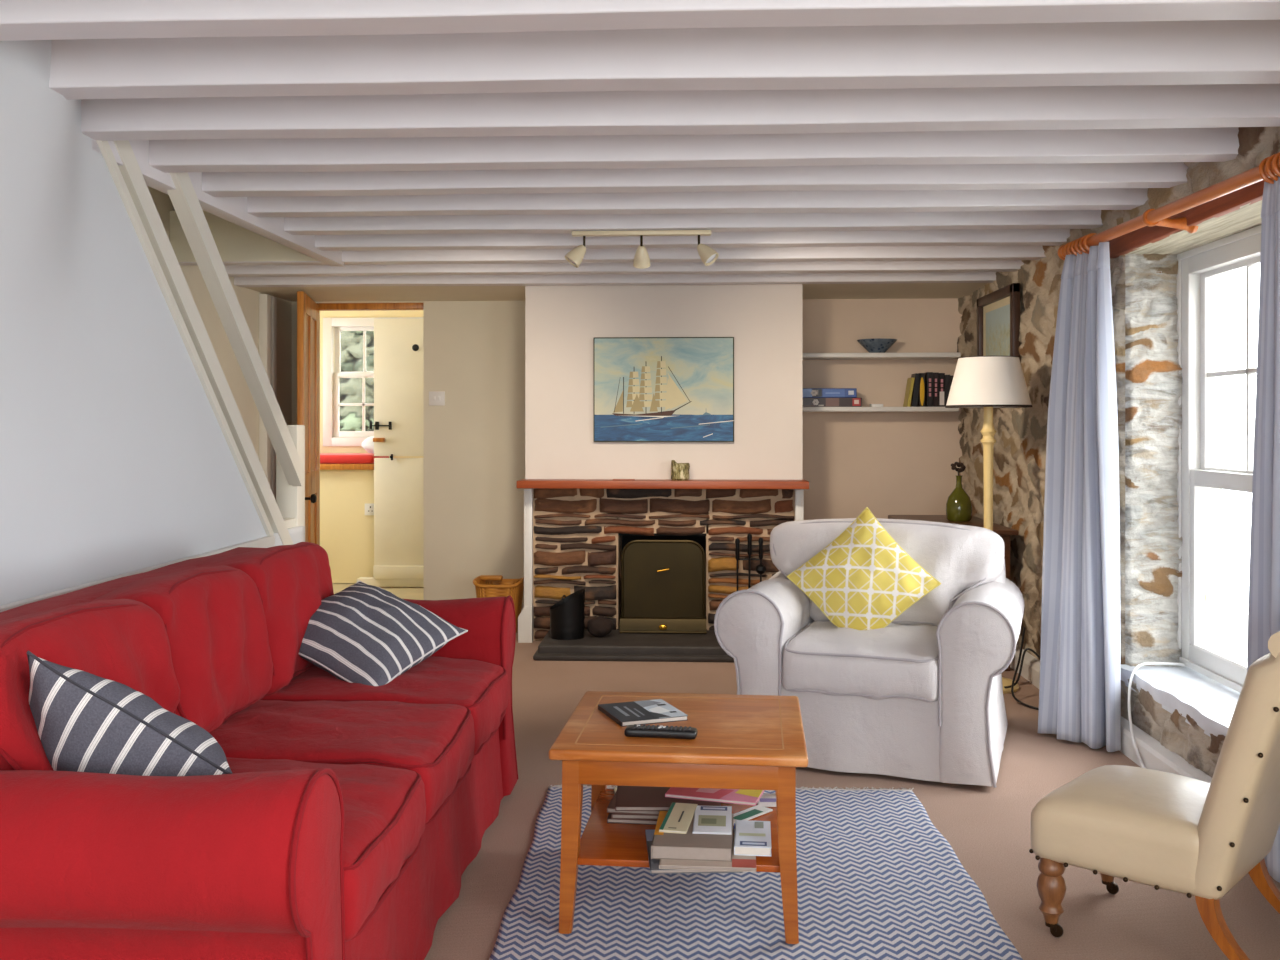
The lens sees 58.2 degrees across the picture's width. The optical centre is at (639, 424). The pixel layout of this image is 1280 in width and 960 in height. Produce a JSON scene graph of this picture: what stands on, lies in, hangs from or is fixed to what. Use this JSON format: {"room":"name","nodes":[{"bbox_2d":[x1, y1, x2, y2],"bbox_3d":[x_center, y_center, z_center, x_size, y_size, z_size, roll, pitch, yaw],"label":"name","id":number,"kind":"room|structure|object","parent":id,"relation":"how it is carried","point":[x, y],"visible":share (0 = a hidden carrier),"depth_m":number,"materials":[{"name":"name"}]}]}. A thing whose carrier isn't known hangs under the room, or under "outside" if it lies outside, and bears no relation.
{"room":"living room","nodes":[
{"label":"living room","id":0,"kind":"room"},
{"bbox_2d":[0,40,304,605],"bbox_3d":[-1.916,-0.525,2.893,1.100,3.450,8.800,0,0,3],"label":"wall","id":1,"kind":"structure","parent":0,"point":[116,458],"depth_m":3.20,"materials":[{"name":"paint"}]},
{"bbox_2d":[0,536,274,611],"bbox_3d":[-1.604,0.469,1.520,0.032,0.062,6.087,0,0,3],"label":"trim","id":2,"kind":"structure","parent":1,"relation":"attached to","point":[268,541],"depth_m":3.47,"materials":[{"name":"white paint"}]},
{"bbox_2d":[96,140,273,535],"bbox_3d":[-1.504,-0.245,3.838,0.034,1.394,1.458,0,0,3],"label":"trim","id":3,"kind":"structure","parent":1,"relation":"attached to","point":[104,146],"depth_m":3.73,"materials":[{"name":"paint"}]},
{"bbox_2d":[92,139,343,265],"bbox_3d":[-1.519,-0.868,4.206,0.070,0.205,2.660,0,0,3],"label":"ceiling beam","id":4,"kind":"structure","parent":1,"relation":"attached to","point":[231,209],"depth_m":4.23,"materials":[{"name":"white paint"}]},
{"bbox_2d":[170,211,317,261],"bbox_3d":[-1.856,-0.907,5.553,0.870,0.245,0.080,0,0,3],"label":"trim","id":5,"kind":"structure","parent":1,"relation":"attached to","point":[234,243],"depth_m":5.52,"materials":[{"name":"paint"}]},
{"bbox_2d":[259,294,276,499],"bbox_3d":[-2.180,0.220,6.755,0.050,1.960,0.190,0,0,3],"label":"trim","id":6,"kind":"structure","parent":1,"relation":"attached to","point":[267,303],"depth_m":6.68,"materials":[{"name":"paint"}]},
{"bbox_2d":[297,291,317,543],"bbox_3d":[-1.978,0.217,6.859,0.168,1.945,0.740,0,0,-9],"label":"door","id":7,"kind":"structure","parent":1,"relation":"in","point":[307,309],"depth_m":6.81,"materials":[{"name":"brown wood"}]},
{"bbox_2d":[320,310,423,457],"bbox_3d":[-1.508,0.000,8.380,3.400,2.400,2.100,0,0,3],"label":"wall","id":8,"kind":"structure","parent":0,"point":[381,313],"depth_m":9.22,"materials":[{"name":"beige paint"}]},
{"bbox_2d":[323,317,423,445],"bbox_3d":[-2.079,-0.345,9.238,0.920,1.030,0.100,0,0,3],"label":"window","id":9,"kind":"structure","parent":8,"relation":"in","point":[332,327],"depth_m":9.21,"materials":[{"name":"white paint"}]},
{"bbox_2d":[357,577,423,586],"bbox_3d":[-1.550,1.170,8.552,1.100,0.060,0.100,0,0,3],"label":"trim","id":10,"kind":"structure","parent":8,"relation":"attached to","point":[368,580],"depth_m":8.52,"materials":[{"name":"beige paint"}]},
{"bbox_2d":[369,319,423,578],"bbox_3d":[-1.573,0.177,8.492,0.840,1.925,0.082,0,0,3],"label":"door","id":11,"kind":"structure","parent":8,"relation":"in","point":[398,425],"depth_m":8.49,"materials":[{"name":"beige paint"}]},
{"bbox_2d":[245,283,987,301],"bbox_3d":[-0.157,-0.786,6.775,4.450,0.028,0.880,0,0,3],"label":"ceiling","id":12,"kind":"structure","parent":0,"point":[895,290],"depth_m":6.65,"materials":[{"name":"paint"}]},
{"bbox_2d":[292,298,962,601],"bbox_3d":[-0.013,0.100,7.184,4.500,2.200,0.150,0,0,3],"label":"wall","id":13,"kind":"structure","parent":0,"point":[474,351],"depth_m":7.14,"materials":[{"name":"paint"}]},
{"bbox_2d":[317,303,423,544],"bbox_3d":[-1.709,0.214,7.253,0.725,1.972,0.070,0,0,3],"label":"trim","id":14,"kind":"structure","parent":13,"relation":"attached to","point":[321,306],"depth_m":7.22,"materials":[{"name":"brown wood"}]},
{"bbox_2d":[429,391,444,405],"bbox_3d":[-1.265,-0.165,7.160,0.100,0.088,0.015,0,0,3],"label":"light switch","id":15,"kind":"object","parent":13,"relation":"attached to","point":[436,398],"visible":1,"depth_m":7.16,"materials":[{"name":"white plastic"}]},
{"bbox_2d":[803,407,958,411],"bbox_3d":[1.399,-0.094,6.922,0.975,0.028,0.240,0,0,3],"label":"wall shelf","id":16,"kind":"object","parent":13,"relation":"attached to","point":[805,409],"visible":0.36,"depth_m":6.81,"materials":[{"name":"white paint"}]},
{"bbox_2d":[803,398,861,406],"bbox_3d":[1.124,-0.136,6.934,0.395,0.055,0.202,0,0,3],"label":"game","id":17,"kind":"object","parent":16,"relation":"on","point":[807,402],"visible":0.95,"depth_m":6.83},
{"bbox_2d":[803,388,856,397],"bbox_3d":[1.114,-0.191,6.934,0.355,0.055,0.202,0,0,3],"label":"game","id":18,"kind":"object","parent":17,"relation":"on","point":[807,392],"visible":0.98,"depth_m":6.83,"materials":[{"name":"cardboard"}]},
{"bbox_2d":[903,377,914,406],"bbox_3d":[1.610,-0.194,6.887,0.045,0.176,0.130,0,0,3],"label":"paperback","id":19,"kind":"object","parent":16,"relation":"on","point":[910,381],"visible":0.95,"depth_m":6.84,"materials":[{"name":"paper"}]},
{"bbox_2d":[910,373,920,406],"bbox_3d":[1.642,-0.206,6.885,0.050,0.200,0.130,0,0,3],"label":"paperback","id":20,"kind":"object","parent":16,"relation":"on","point":[914,400],"visible":0.84,"depth_m":6.82,"materials":[{"name":"paper"}]},
{"bbox_2d":[917,373,924,406],"bbox_3d":[1.676,-0.208,6.883,0.034,0.200,0.131,0,0,3],"label":"paperback","id":21,"kind":"object","parent":16,"relation":"on","point":[921,397],"visible":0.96,"depth_m":6.82,"materials":[{"name":"paper"}]},
{"bbox_2d":[925,372,932,406],"bbox_3d":[1.722,-0.210,6.881,0.034,0.205,0.131,0,0,3],"label":"paperback","id":22,"kind":"object","parent":16,"relation":"on","point":[928,375],"visible":0.88,"depth_m":6.82,"materials":[{"name":"paper"}]},
{"bbox_2d":[933,373,938,406],"bbox_3d":[1.757,-0.209,6.880,0.032,0.203,0.131,0,0,3],"label":"paperback","id":23,"kind":"object","parent":16,"relation":"on","point":[935,375],"visible":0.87,"depth_m":6.82,"materials":[{"name":"paper"}]},
{"bbox_2d":[939,373,944,406],"bbox_3d":[1.792,-0.208,6.878,0.034,0.200,0.131,0,0,3],"label":"paperback","id":24,"kind":"object","parent":16,"relation":"on","point":[941,375],"visible":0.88,"depth_m":6.81,"materials":[{"name":"paper"}]},
{"bbox_2d":[803,352,960,359],"bbox_3d":[1.404,-0.414,6.922,0.985,0.028,0.240,0,0,3],"label":"wall shelf","id":25,"kind":"object","parent":13,"relation":"attached to","point":[936,355],"visible":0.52,"depth_m":6.81,"materials":[{"name":"white paint"}]},
{"bbox_2d":[857,338,896,352],"bbox_3d":[1.427,-0.470,6.921,0.240,0.084,0.240,0,0,3],"label":"bowl","id":26,"kind":"object","parent":25,"relation":"on","point":[877,345],"visible":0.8,"depth_m":6.85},
{"bbox_2d":[525,284,802,640],"bbox_3d":[0.145,0.151,6.701,1.528,2.102,0.800,0,0,3],"label":"wall","id":27,"kind":"structure","parent":0,"point":[765,321],"depth_m":6.35,"materials":[{"name":"beige paint"}]},
{"bbox_2d":[518,489,533,642],"bbox_3d":[-0.632,0.765,6.367,0.078,0.870,0.060,0,0,3],"label":"trim","id":28,"kind":"structure","parent":27,"relation":"attached to","point":[526,617],"depth_m":6.34,"materials":[{"name":"white paint"}]},
{"bbox_2d":[517,479,808,488],"bbox_3d":[0.122,0.321,6.256,1.567,0.042,0.210,0,0,3],"label":"mantel shelf","id":29,"kind":"object","parent":27,"relation":"attached to","point":[523,483],"visible":1,"depth_m":6.16,"materials":[{"name":"brown wood"}]},
{"bbox_2d":[671,460,689,480],"bbox_3d":[0.220,0.246,6.247,0.104,0.110,0.101,0,0,3],"label":"wooden ornament","id":30,"kind":"object","parent":29,"relation":"on","point":[679,471],"visible":1,"depth_m":6.21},
{"bbox_2d":[594,337,733,441],"bbox_3d":[0.130,-0.195,6.324,0.772,0.575,0.030,0,0,3],"label":"painting","id":31,"kind":"object","parent":27,"relation":"attached to","point":[647,389],"visible":1,"depth_m":6.31,"materials":[{"name":"paint"}]},
{"bbox_2d":[795,489,803,520],"bbox_3d":[0.886,0.765,6.295,0.078,0.870,0.060,0,0,3],"label":"trim","id":32,"kind":"structure","parent":27,"relation":"attached to","point":[799,493],"depth_m":6.27,"materials":[{"name":"white paint"}]},
{"bbox_2d":[332,583,1279,959],"bbox_3d":[-0.618,1.260,3.883,5.600,0.120,10.900,0,0,3],"label":"floor","id":33,"kind":"structure","parent":0,"point":[988,829],"depth_m":3.35,"materials":[{"name":"carpet"}]},
{"bbox_2d":[114,140,304,544],"bbox_3d":[-1.897,0.088,3.938,0.840,2.223,2.230,0,0,3],"label":"staircase","id":34,"kind":"structure","parent":33,"relation":"on","point":[288,441],"depth_m":4.13,"materials":[{"name":"paint"}]},
{"bbox_2d":[0,542,517,959],"bbox_3d":[-0.934,0.772,2.842,0.986,0.826,2.167,0,0,3],"label":"sofa","id":35,"kind":"object","parent":33,"relation":"on","point":[348,819],"visible":0.87,"depth_m":2.27,"materials":[{"name":"red fabric"}]},
{"bbox_2d":[0,599,180,770],"bbox_3d":[-1.157,0.567,2.242,0.278,0.398,0.666,-11,-1,3],"label":"cushion","id":36,"kind":"object","parent":35,"relation":"on","point":[124,641],"depth_m":2.25,"materials":[{"name":"red fabric"}]},
{"bbox_2d":[27,651,232,775],"bbox_3d":[-0.961,0.567,2.149,0.542,0.343,0.301,0,0,3],"label":"throw cushion","id":37,"kind":"object","parent":35,"relation":"on","point":[85,721],"visible":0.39,"depth_m":2.01,"materials":[{"name":"fabric"}]},
{"bbox_2d":[92,565,272,732],"bbox_3d":[-1.130,0.565,2.851,0.274,0.401,0.566,-11,-1,3],"label":"cushion","id":38,"kind":"object","parent":35,"relation":"on","point":[214,620],"depth_m":2.80,"materials":[{"name":"red fabric"}]},
{"bbox_2d":[198,542,333,694],"bbox_3d":[-1.094,0.566,3.460,0.287,0.404,0.666,-11,-1,3],"label":"cushion","id":39,"kind":"object","parent":35,"relation":"on","point":[292,581],"depth_m":3.28,"materials":[{"name":"red fabric"}]},
{"bbox_2d":[226,757,425,941],"bbox_3d":[-0.826,0.817,2.276,0.718,0.209,0.562,0,0,3],"label":"seat cushion","id":40,"kind":"object","parent":35,"relation":"on","point":[384,801],"depth_m":2.27,"materials":[{"name":"red fabric"}]},
{"bbox_2d":[210,700,474,823],"bbox_3d":[-0.800,0.815,2.835,0.716,0.211,0.561,0,0,3],"label":"seat cushion","id":41,"kind":"object","parent":35,"relation":"on","point":[435,741],"depth_m":2.74,"materials":[{"name":"red fabric"}]},
{"bbox_2d":[299,580,467,685],"bbox_3d":[-0.823,0.630,3.462,0.414,0.256,0.455,0,0,29],"label":"throw cushion","id":42,"kind":"object","parent":35,"relation":"on","point":[363,633],"visible":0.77,"depth_m":3.36,"materials":[{"name":"fabric"}]},
{"bbox_2d":[262,657,508,753],"bbox_3d":[-0.774,0.817,3.396,0.719,0.203,0.563,0,0,3],"label":"seat cushion","id":43,"kind":"object","parent":35,"relation":"on","point":[480,685],"depth_m":3.25,"materials":[{"name":"red fabric"}]},
{"bbox_2d":[320,464,373,582],"bbox_3d":[-2.482,0.748,8.951,1.200,0.905,0.550,0,0,3],"label":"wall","id":44,"kind":"structure","parent":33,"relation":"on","point":[346,533],"depth_m":8.73,"materials":[{"name":"paint"}]},
{"bbox_2d":[320,453,388,463],"bbox_3d":[-2.518,0.260,8.948,1.030,0.070,0.480,0,0,3],"label":"seat pad","id":45,"kind":"object","parent":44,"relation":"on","point":[325,458],"visible":0.34,"depth_m":8.70,"materials":[{"name":"fabric"}]},
{"bbox_2d":[473,575,523,632],"bbox_3d":[-0.816,1.045,6.706,0.294,0.310,0.273,0,0,3],"label":"wicker basket","id":46,"kind":"object","parent":33,"relation":"on","point":[485,585],"visible":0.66,"depth_m":6.60,"materials":[{"name":"wicker"}]},
{"bbox_2d":[533,629,733,661],"bbox_3d":[0.196,1.164,6.077,1.460,0.072,0.520,0,0,3],"label":"hearth","id":47,"kind":"object","parent":33,"relation":"on","point":[615,646],"visible":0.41,"depth_m":5.88,"materials":[{"name":"stone"}]},
{"bbox_2d":[550,589,584,639],"bbox_3d":[-0.386,1.000,6.105,0.188,0.257,0.163,0,0,3],"label":"coal scuttle","id":48,"kind":"object","parent":47,"relation":"on","point":[567,616],"visible":1,"depth_m":6.04,"materials":[{"name":"black metal"}]},
{"bbox_2d":[587,616,612,636],"bbox_3d":[-0.213,1.071,6.117,0.138,0.112,0.111,0,0,3],"label":"log","id":49,"kind":"object","parent":47,"relation":"on","point":[600,626],"visible":1,"depth_m":6.08,"materials":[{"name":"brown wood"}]},
{"bbox_2d":[619,540,705,633],"bbox_3d":[0.125,0.876,6.243,0.470,0.503,0.076,0,0,3],"label":"fire screen","id":50,"kind":"object","parent":47,"relation":"on","point":[663,581],"visible":1,"depth_m":6.26,"materials":[{"name":"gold metal"}]},
{"bbox_2d":[489,785,1022,959],"bbox_3d":[0.272,1.196,2.881,1.208,0.011,1.871,0,0,2],"label":"rug","id":51,"kind":"object","parent":33,"relation":"on","point":[877,880],"visible":0.59,"depth_m":2.88,"materials":[{"name":"fabric"}]},
{"bbox_2d":[549,691,807,943],"bbox_3d":[0.114,0.973,2.943,0.600,0.437,0.600,0,0,6],"label":"coffee table","id":52,"kind":"object","parent":51,"relation":"on","point":[747,742],"visible":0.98,"depth_m":2.70,"materials":[{"name":"brown wood"}]},
{"bbox_2d":[607,813,656,824],"bbox_3d":[0.067,1.013,3.030,0.280,0.011,0.210,0,0,7],"label":"magazine","id":53,"kind":"object","parent":52,"relation":"on","point":[609,819],"visible":0.2,"depth_m":2.94,"materials":[{"name":"grey paper"}]},
{"bbox_2d":[612,813,657,819],"bbox_3d":[0.071,1.002,3.036,0.276,0.011,0.205,0,0,4],"label":"magazine","id":54,"kind":"object","parent":53,"relation":"on","point":[614,815],"visible":0.2,"depth_m":2.94,"materials":[{"name":"grey paper"}]},
{"bbox_2d":[607,791,658,814],"bbox_3d":[0.065,0.991,3.040,0.271,0.011,0.210,0,0,9],"label":"magazine","id":55,"kind":"object","parent":54,"relation":"on","point":[611,807],"visible":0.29,"depth_m":2.95,"materials":[{"name":"grey paper"}]},
{"bbox_2d":[615,786,720,810],"bbox_3d":[0.073,0.980,3.034,0.270,0.011,0.200,0,0,1],"label":"magazine","id":56,"kind":"object","parent":55,"relation":"on","point":[628,798],"visible":0.48,"depth_m":2.98,"materials":[{"name":"grey paper"}]},
{"bbox_2d":[665,787,764,805],"bbox_3d":[0.209,0.970,3.074,0.240,0.009,0.200,0,0,17],"label":"magazine","id":57,"kind":"object","parent":56,"relation":"on","point":[735,796],"visible":0.47,"depth_m":3.01,"materials":[{"name":"paper"}]},
{"bbox_2d":[598,699,687,726],"bbox_3d":[0.005,0.748,2.998,0.180,0.013,0.190,0,0,-20],"label":"book","id":58,"kind":"object","parent":52,"relation":"on","point":[654,711],"visible":1,"depth_m":2.97,"materials":[{"name":"paper"}]},
{"bbox_2d":[624,724,697,739],"bbox_3d":[0.051,0.743,2.786,0.175,0.024,0.045,0,0,9],"label":"remote control","id":59,"kind":"object","parent":52,"relation":"on","point":[644,731],"visible":1,"depth_m":2.77,"materials":[{"name":"black plastic"}]},
{"bbox_2d":[577,788,779,872],"bbox_3d":[0.114,1.028,2.943,0.500,0.017,0.524,0,0,6],"label":"shelf","id":60,"kind":"object","parent":52,"relation":"attached to","point":[602,843],"depth_m":2.82,"materials":[{"name":"brown wood"}]},
{"bbox_2d":[645,830,742,873],"bbox_3d":[0.124,1.014,2.742,0.211,0.009,0.260,0,0,-2],"label":"magazine","id":61,"kind":"object","parent":52,"relation":"on","point":[653,863],"visible":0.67,"depth_m":2.62,"materials":[{"name":"grey paper"}]},
{"bbox_2d":[659,829,755,871],"bbox_3d":[0.163,1.005,2.730,0.220,0.009,0.250,0,0,5],"label":"magazine","id":62,"kind":"object","parent":61,"relation":"on","point":[742,863],"visible":0.42,"depth_m":2.62,"materials":[{"name":"grey paper"}]},
{"bbox_2d":[651,811,733,861],"bbox_3d":[0.130,0.985,2.762,0.186,0.030,0.240,0,0,6],"label":"book","id":63,"kind":"object","parent":62,"relation":"on","point":[670,846],"visible":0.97,"depth_m":2.65,"materials":[{"name":"grey paper"}]},
{"bbox_2d":[659,802,697,833],"bbox_3d":[0.096,0.967,2.834,0.066,0.006,0.200,0,0,11],"label":"brochure","id":64,"kind":"object","parent":63,"relation":"on","point":[679,816],"visible":1,"depth_m":2.82,"materials":[{"name":"paper"}]},
{"bbox_2d":[692,806,731,834],"bbox_3d":[0.178,0.968,2.823,0.093,0.005,0.190,0,0,5],"label":"leaflet","id":65,"kind":"object","parent":63,"relation":"on","point":[707,819],"visible":1,"depth_m":2.81,"materials":[{"name":"paper"}]},
{"bbox_2d":[734,820,770,855],"bbox_3d":[0.271,0.990,2.760,0.086,0.021,0.180,0,0,6],"label":"leaflet","id":66,"kind":"object","parent":62,"relation":"on","point":[751,838],"visible":1,"depth_m":2.73,"materials":[{"name":"paper"}]},
{"bbox_2d":[733,805,772,824],"bbox_3d":[0.276,1.014,2.990,0.050,0.004,0.160,0,0,45],"label":"brochure","id":67,"kind":"object","parent":52,"relation":"on","point":[750,813],"visible":0.65,"depth_m":3.00,"materials":[{"name":"paper"}]},
{"bbox_2d":[757,794,775,806],"bbox_3d":[0.351,1.017,3.117,0.070,0.003,0.100,0,0,1],"label":"leaflet","id":68,"kind":"object","parent":52,"relation":"on","point":[766,800],"visible":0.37,"depth_m":3.11,"materials":[{"name":"paper"}]},
{"bbox_2d":[714,518,1024,787],"bbox_3d":[0.889,0.773,4.313,1.029,0.824,0.902,0,0,20],"label":"armchair","id":69,"kind":"object","parent":33,"relation":"on","point":[919,696],"visible":0.84,"depth_m":3.96,"materials":[{"name":"grey fabric"}]},
{"bbox_2d":[782,621,938,701],"bbox_3d":[0.844,0.834,4.189,0.540,0.207,0.637,0,0,20],"label":"seat cushion","id":70,"kind":"object","parent":69,"relation":"on","point":[823,661],"depth_m":3.94,"materials":[{"name":"grey fabric"}]},
{"bbox_2d":[787,507,940,629],"bbox_3d":[0.825,0.532,4.264,0.535,0.441,0.222,0,0,41],"label":"throw cushion","id":71,"kind":"object","parent":69,"relation":"on","point":[863,579],"visible":0.99,"depth_m":4.22,"materials":[{"name":"fabric"}]},
{"bbox_2d":[770,518,1004,625],"bbox_3d":[0.944,0.574,4.458,0.886,0.416,0.280,0,-11,20],"label":"cushion","id":72,"kind":"object","parent":69,"relation":"on","point":[965,559],"depth_m":4.31,"materials":[{"name":"grey fabric"}]},
{"bbox_2d":[888,515,1018,670],"bbox_3d":[1.620,0.855,6.051,0.471,0.690,0.960,0,0,3],"label":"side table","id":73,"kind":"object","parent":33,"relation":"on","point":[1004,532],"visible":0.1,"depth_m":5.89,"materials":[{"name":"brown wood"}]},
{"bbox_2d":[946,476,971,521],"bbox_3d":[1.700,0.390,6.127,0.136,0.240,0.136,0,0,3],"label":"bottle vase","id":74,"kind":"object","parent":73,"relation":"on","point":[958,505],"visible":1,"depth_m":6.08,"materials":[{"name":"green glass"}]},
{"bbox_2d":[945,356,1031,693],"bbox_3d":[1.594,0.446,5.261,0.382,1.509,0.382,0,0,3],"label":"floor lamp","id":75,"kind":"object","parent":33,"relation":"on","point":[988,383],"visible":0.8,"depth_m":5.14,"materials":[{"name":"fabric"}]},
{"bbox_2d":[1004,627,1039,709],"bbox_3d":[1.697,1.058,5.027,0.176,0.282,0.416,0,0,-2],"label":"cable","id":76,"kind":"object","parent":33,"relation":"on","point":[1024,628],"visible":0.7,"depth_m":5.09,"materials":[{"name":"black plastic"}]},
{"bbox_2d":[1029,631,1279,959],"bbox_3d":[1.271,0.805,2.651,0.612,0.790,0.432,0,0,43],"label":"chair","id":77,"kind":"object","parent":33,"relation":"on","point":[1157,829],"visible":1,"depth_m":2.52,"materials":[{"name":"beige leather"}]},
{"bbox_2d":[1128,662,1184,767],"bbox_3d":[1.841,1.042,4.145,0.158,0.313,0.515,0,0,40],"label":"cable","id":78,"kind":"object","parent":33,"relation":"on","point":[1145,663],"visible":0.85,"depth_m":4.15,"materials":[{"name":"white plastic"}]},
{"bbox_2d":[956,127,1279,777],"bbox_3d":[1.963,0.115,4.187,0.355,2.170,5.750,0,0,3],"label":"wall","id":79,"kind":"structure","parent":0,"point":[1149,382],"depth_m":4.37,"materials":[{"name":"stone"}]},
{"bbox_2d":[977,283,1019,358],"bbox_3d":[1.870,-0.465,6.019,0.040,0.470,0.720,0,0,3],"label":"framed picture","id":80,"kind":"object","parent":79,"relation":"attached to","point":[998,311],"visible":0.56,"depth_m":5.97,"materials":[{"name":"brown wood"}]},
{"bbox_2d":[1010,645,1211,782],"bbox_3d":[1.785,1.149,4.171,0.045,0.102,5.700,0,0,3],"label":"baseboard","id":81,"kind":"structure","parent":79,"relation":"attached to","point":[1155,756],"depth_m":4.03,"materials":[{"name":"white paint"}]},
{"bbox_2d":[1057,152,1279,259],"bbox_3d":[1.714,-0.675,3.423,0.178,0.110,2.512,0,0,3],"label":"pole","id":82,"kind":"object","parent":79,"relation":"attached to","point":[1268,170],"visible":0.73,"depth_m":3.60,"materials":[{"name":"brown wood"}]},
{"bbox_2d":[1038,242,1120,751],"bbox_3d":[1.652,0.262,4.362,0.201,1.859,0.389,0,0,-10],"label":"curtain","id":83,"kind":"object","parent":82,"relation":"hanging from","point":[1080,683],"visible":1,"depth_m":4.31,"materials":[{"name":"fabric"}]},
{"bbox_2d":[1247,176,1279,882],"bbox_3d":[1.653,0.277,2.830,0.099,1.831,0.680,0,0,0],"label":"curtain","id":84,"kind":"object","parent":82,"relation":"hanging from","point":[1264,569],"visible":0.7,"depth_m":3.02,"materials":[{"name":"fabric"}]},
{"bbox_2d":[1121,664,1239,736],"bbox_3d":[1.943,0.944,3.618,0.349,0.072,1.510,0,0,3],"label":"window sill","id":85,"kind":"structure","parent":79,"relation":"attached to","point":[1212,704],"depth_m":3.93,"materials":[{"name":"white paint"}]},
{"bbox_2d":[1107,180,1264,257],"bbox_3d":[1.794,-0.691,3.600,0.035,0.085,1.760,0,0,3],"label":"trim","id":86,"kind":"structure","parent":79,"relation":"attached to","point":[1124,244],"depth_m":3.70,"materials":[{"name":"brown wood"}]},
{"bbox_2d":[1124,200,1261,254],"bbox_3d":[1.947,-0.676,3.618,0.310,0.064,1.510,0,0,3],"label":"trim","id":87,"kind":"structure","parent":79,"relation":"attached to","point":[1248,216],"depth_m":3.87,"materials":[{"name":"wood"}]},
{"bbox_2d":[1177,225,1260,692],"bbox_3d":[2.046,0.126,3.623,0.088,1.548,1.490,0,0,3],"label":"window","id":88,"kind":"structure","parent":79,"relation":"in","point":[1198,267],"depth_m":4.24,"materials":[{"name":"white paint"}]},
{"bbox_2d":[1206,276,1221,650],"bbox_3d":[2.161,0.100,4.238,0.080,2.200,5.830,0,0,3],"label":"window pane","id":89,"kind":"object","parent":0,"point":[1213,495],"depth_m":4.36,"materials":[{"name":"glass"}]},
{"bbox_3d":[-0.218,-0.970,2.813,4.700,0.040,8.800,0,0,3],"label":"ceiling","id":90,"kind":"structure","parent":0,"visible":0},
{"bbox_2d":[179,246,1045,265],"bbox_3d":[-0.167,-0.870,5.491,4.250,0.181,0.107,0,0,3],"label":"ceiling beam","id":91,"kind":"structure","parent":90,"relation":"attached to","point":[852,253],"depth_m":5.43,"materials":[{"name":"white paint"}]},
{"bbox_2d":[234,272,995,286],"bbox_3d":[-0.131,-0.863,6.261,4.250,0.195,0.107,0,0,3],"label":"ceiling beam","id":92,"kind":"structure","parent":90,"relation":"attached to","point":[929,277],"depth_m":6.21,"materials":[{"name":"white paint"}]},
{"bbox_2d":[224,260,1023,276],"bbox_3d":[-0.150,-0.866,5.861,4.250,0.187,0.107,0,0,3],"label":"ceiling beam","id":93,"kind":"structure","parent":90,"relation":"attached to","point":[1002,265],"depth_m":5.82,"materials":[{"name":"white paint"}]},
{"bbox_2d":[0,0,1279,40],"bbox_3d":[0.107,-0.879,2.275,3.400,0.162,0.107,0,0,3],"label":"ceiling beam","id":94,"kind":"structure","parent":90,"relation":"attached to","point":[19,19],"depth_m":2.26,"materials":[{"name":"white paint"}]},
{"bbox_2d":[49,20,1279,99],"bbox_3d":[0.127,-0.879,2.704,3.400,0.162,0.107,0,0,3],"label":"ceiling beam","id":95,"kind":"structure","parent":90,"relation":"attached to","point":[1201,52],"depth_m":2.66,"materials":[{"name":"white paint"}]},
{"bbox_2d":[81,83,1279,140],"bbox_3d":[0.146,-0.879,3.114,3.400,0.162,0.107,0,0,3],"label":"ceiling beam","id":96,"kind":"structure","parent":90,"relation":"attached to","point":[682,112],"depth_m":3.07,"materials":[{"name":"white paint"}]},
{"bbox_2d":[315,229,1069,250],"bbox_3d":[0.238,-0.873,5.072,3.400,0.173,0.107,0,0,3],"label":"ceiling beam","id":97,"kind":"structure","parent":90,"relation":"attached to","point":[966,237],"depth_m":5.03,"materials":[{"name":"white paint"}]},
{"bbox_2d":[284,210,1102,234],"bbox_3d":[0.221,-0.877,4.692,3.400,0.166,0.107,0,0,3],"label":"ceiling beam","id":98,"kind":"structure","parent":90,"relation":"attached to","point":[1036,219],"depth_m":4.65,"materials":[{"name":"white paint"}]},
{"bbox_2d":[564,230,718,268],"bbox_3d":[0.006,-0.717,4.712,0.630,0.152,0.134,0,0,3],"label":"track light","id":99,"kind":"object","parent":98,"relation":"attached to","point":[708,255],"visible":1,"depth_m":4.69,"materials":[{"name":"beige metal"}]},
{"bbox_2d":[149,127,1238,172],"bbox_3d":[0.166,-0.879,3.524,3.400,0.162,0.107,0,0,3],"label":"ceiling beam","id":100,"kind":"structure","parent":90,"relation":"attached to","point":[1221,144],"depth_m":3.48,"materials":[{"name":"white paint"}]},
{"bbox_2d":[202,162,1188,196],"bbox_3d":[0.183,-0.879,3.903,3.400,0.162,0.107,0,0,3],"label":"ceiling beam","id":101,"kind":"structure","parent":90,"relation":"attached to","point":[1149,174],"depth_m":3.86,"materials":[{"name":"white paint"}]},
{"bbox_2d":[247,188,1147,216],"bbox_3d":[0.202,-0.879,4.303,3.400,0.162,0.107,0,0,3],"label":"ceiling beam","id":102,"kind":"structure","parent":90,"relation":"attached to","point":[842,201],"depth_m":4.26,"materials":[{"name":"white paint"}]},
{"label":"outside","id":103,"kind":"structure","parent":0,"visible":0},
{"bbox_2d":[1222,614,1247,661],"bbox_3d":[0.235,1.550,4.995,28.000,0.100,22.000,0,0,3],"label":"ground","id":104,"kind":"structure","parent":103,"point":[1234,626],"depth_m":8.20,"materials":[{"name":"white"}]},
{"bbox_2d":[340,331,373,430],"bbox_3d":[-2.461,0.150,11.549,8.000,2.700,0.558,0,0,3],"label":"wall","id":105,"kind":"structure","parent":104,"relation":"on","point":[351,341],"depth_m":11.36,"materials":[{"name":"stone"}]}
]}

